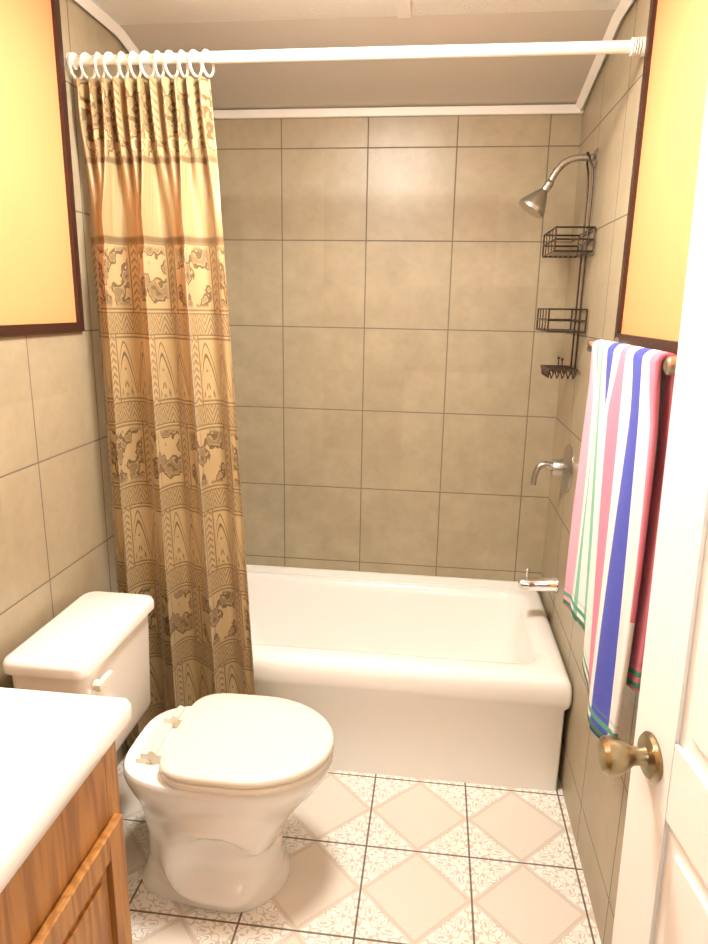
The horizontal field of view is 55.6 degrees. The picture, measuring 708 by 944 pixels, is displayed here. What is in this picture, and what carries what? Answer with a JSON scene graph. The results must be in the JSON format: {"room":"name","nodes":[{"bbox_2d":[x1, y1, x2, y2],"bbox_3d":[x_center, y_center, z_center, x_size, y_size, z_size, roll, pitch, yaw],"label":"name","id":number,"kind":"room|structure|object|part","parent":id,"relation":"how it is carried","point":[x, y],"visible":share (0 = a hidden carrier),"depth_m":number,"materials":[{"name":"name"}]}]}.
{"room":"bathroom","nodes":[
{"label":"bathroom","id":0,"kind":"room"},
{"bbox_2d":[0,0,148,765],"bbox_3d":[-0.910,-0.079,1.589,0.100,2.700,2.810,3,14,7],"label":"wall","id":1,"kind":"structure","parent":0,"point":[57,552],"depth_m":1.79,"materials":[{"name":"tile"}]},
{"bbox_2d":[0,322,84,335],"bbox_3d":[-0.900,-0.221,1.126,0.011,0.024,1.745,3,14,7],"label":"trim","id":2,"kind":"structure","parent":1,"relation":"attached to","point":[19,329],"depth_m":1.75,"materials":[{"name":"brown wood"}]},
{"bbox_2d":[51,0,83,321],"bbox_3d":[-0.788,-0.853,1.850,0.011,0.859,0.024,3,14,7],"label":"trim","id":3,"kind":"structure","parent":1,"relation":"attached to","point":[61,84],"depth_m":1.84,"materials":[{"name":"brown wood"}]},
{"bbox_2d":[75,0,159,79],"bbox_3d":[-0.828,-1.132,1.335,0.040,0.148,2.594,3,14,7],"label":"trim","id":4,"kind":"structure","parent":1,"relation":"attached to","point":[91,7],"depth_m":2.03,"materials":[{"name":"white"}]},
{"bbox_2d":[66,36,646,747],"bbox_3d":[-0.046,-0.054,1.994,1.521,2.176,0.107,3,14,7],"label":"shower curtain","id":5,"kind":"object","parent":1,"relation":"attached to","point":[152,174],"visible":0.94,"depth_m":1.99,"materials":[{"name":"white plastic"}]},
{"bbox_2d":[92,0,620,109],"bbox_3d":[-0.084,-1.193,1.214,1.724,0.329,2.810,3,14,7],"label":"ceiling","id":6,"kind":"structure","parent":0,"point":[162,26],"depth_m":2.12,"materials":[{"name":"white paint"}]},
{"bbox_2d":[395,0,411,18],"bbox_3d":[0.023,-1.093,0.971,0.040,0.007,2.080,3,14,7],"label":"trim","id":7,"kind":"structure","parent":6,"relation":"attached to","point":[403,7],"depth_m":1.91,"materials":[{"name":"white"}]},
{"bbox_2d":[117,752,600,943],"bbox_3d":[-0.202,1.367,1.205,1.724,0.100,4.060,3,14,7],"label":"floor","id":8,"kind":"structure","parent":0,"point":[380,859],"depth_m":1.92,"materials":[{"name":"tile"}]},
{"bbox_2d":[0,687,132,943],"bbox_3d":[-0.727,0.883,0.952,0.490,0.943,0.927,3,14,7],"label":"bathroom vanity","id":9,"kind":"object","parent":8,"relation":"on","point":[63,873],"visible":1,"depth_m":1.13,"materials":[{"name":"brown wood"}]},
{"bbox_2d":[3,591,333,912],"bbox_3d":[-0.444,0.777,1.849,0.783,0.743,0.428,3,14,7],"label":"toilet","id":10,"kind":"object","parent":8,"relation":"on","point":[223,786],"visible":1,"depth_m":1.76,"materials":[{"name":"white ceramic"}]},
{"bbox_3d":[-0.339,0.618,1.797,0.576,0.264,0.379,3,14,7],"label":"seat","id":11,"kind":"part","parent":10,"relation":"part of","materials":[{"name":"beige plastic"}]},
{"bbox_2d":[246,564,571,791],"bbox_3d":[-0.009,0.740,2.634,1.518,0.440,0.757,3,14,7],"label":"bathtub","id":12,"kind":"object","parent":8,"relation":"on","point":[461,680],"visible":0.73,"depth_m":2.29,"materials":[{"name":"white ceramic"}]},
{"bbox_2d":[214,104,582,594],"bbox_3d":[0.060,-0.361,2.804,1.724,2.700,0.100,3,14,7],"label":"wall","id":13,"kind":"structure","parent":0,"point":[393,284],"depth_m":2.69,"materials":[{"name":"tile"}]},
{"bbox_2d":[213,104,583,118],"bbox_3d":[0.071,-1.341,2.503,1.524,0.030,0.016,3,14,7],"label":"trim","id":14,"kind":"structure","parent":13,"relation":"attached to","point":[407,111],"depth_m":2.48,"materials":[{"name":"white"}]},
{"bbox_2d":[540,0,707,943],"bbox_3d":[0.702,-0.006,1.405,0.100,2.700,2.810,3,14,7],"label":"wall","id":15,"kind":"structure","parent":0,"point":[595,797],"depth_m":1.80,"materials":[{"name":"tile"}]},
{"bbox_2d":[518,568,558,592],"bbox_3d":[0.688,0.403,2.507,0.144,0.090,0.060,3,14,7],"label":"tub spout","id":16,"kind":"object","parent":15,"relation":"attached to","point":[526,583],"visible":1,"depth_m":2.49,"materials":[{"name":"silver metal"}]},
{"bbox_2d":[531,444,572,491],"bbox_3d":[0.705,-0.017,2.413,0.124,0.172,0.172,3,14,7],"label":"shower valve","id":17,"kind":"object","parent":15,"relation":"attached to","point":[563,467],"visible":1,"depth_m":2.38,"materials":[{"name":"silver metal"}]},
{"bbox_2d":[519,148,598,378],"bbox_3d":[0.663,-0.696,2.273,0.236,0.737,0.256,3,14,7],"label":"shower head","id":18,"kind":"object","parent":15,"relation":"attached to","point":[533,203],"visible":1,"depth_m":2.21},
{"bbox_2d":[575,0,634,110],"bbox_3d":[0.661,-1.064,1.164,0.040,0.148,2.594,3,14,7],"label":"trim","id":19,"kind":"structure","parent":15,"relation":"attached to","point":[619,14],"depth_m":2.10,"materials":[{"name":"white"}]},
{"bbox_2d":[563,337,676,737],"bbox_3d":[0.610,0.121,1.577,0.110,0.846,0.708,3,14,7],"label":"towel","id":20,"kind":"object","parent":15,"relation":"attached to","point":[613,533],"visible":0.98,"depth_m":1.42,"materials":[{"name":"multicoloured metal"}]},
{"bbox_2d":[615,0,657,333],"bbox_3d":[0.716,-0.789,1.700,0.011,0.859,0.024,3,14,7],"label":"trim","id":21,"kind":"structure","parent":15,"relation":"attached to","point":[638,146],"depth_m":1.69,"materials":[{"name":"brown wood"}]},
{"bbox_2d":[614,333,678,353],"bbox_3d":[0.603,-0.155,0.965,0.011,0.024,1.768,3,14,7],"label":"trim","id":22,"kind":"structure","parent":15,"relation":"attached to","point":[670,346],"depth_m":1.51,"materials":[{"name":"brown wood"}]},
{"bbox_3d":[-0.265,0.272,0.210,1.724,2.700,0.100,3,14,7],"label":"wall","id":23,"kind":"structure","parent":0,"visible":0},
{"bbox_2d":[595,83,707,943],"bbox_3d":[0.421,0.404,0.635,0.215,2.045,0.764,3,14,7],"label":"door","id":24,"kind":"structure","parent":23,"relation":"in","point":[662,894],"depth_m":0.88,"materials":[{"name":"white paint"}]},
{"bbox_3d":[0.391,0.405,0.964,0.081,0.068,0.068,3,14,7],"label":"knob","id":25,"kind":"part","parent":24,"relation":"part of","materials":[{"name":"gold metal"}]}
]}

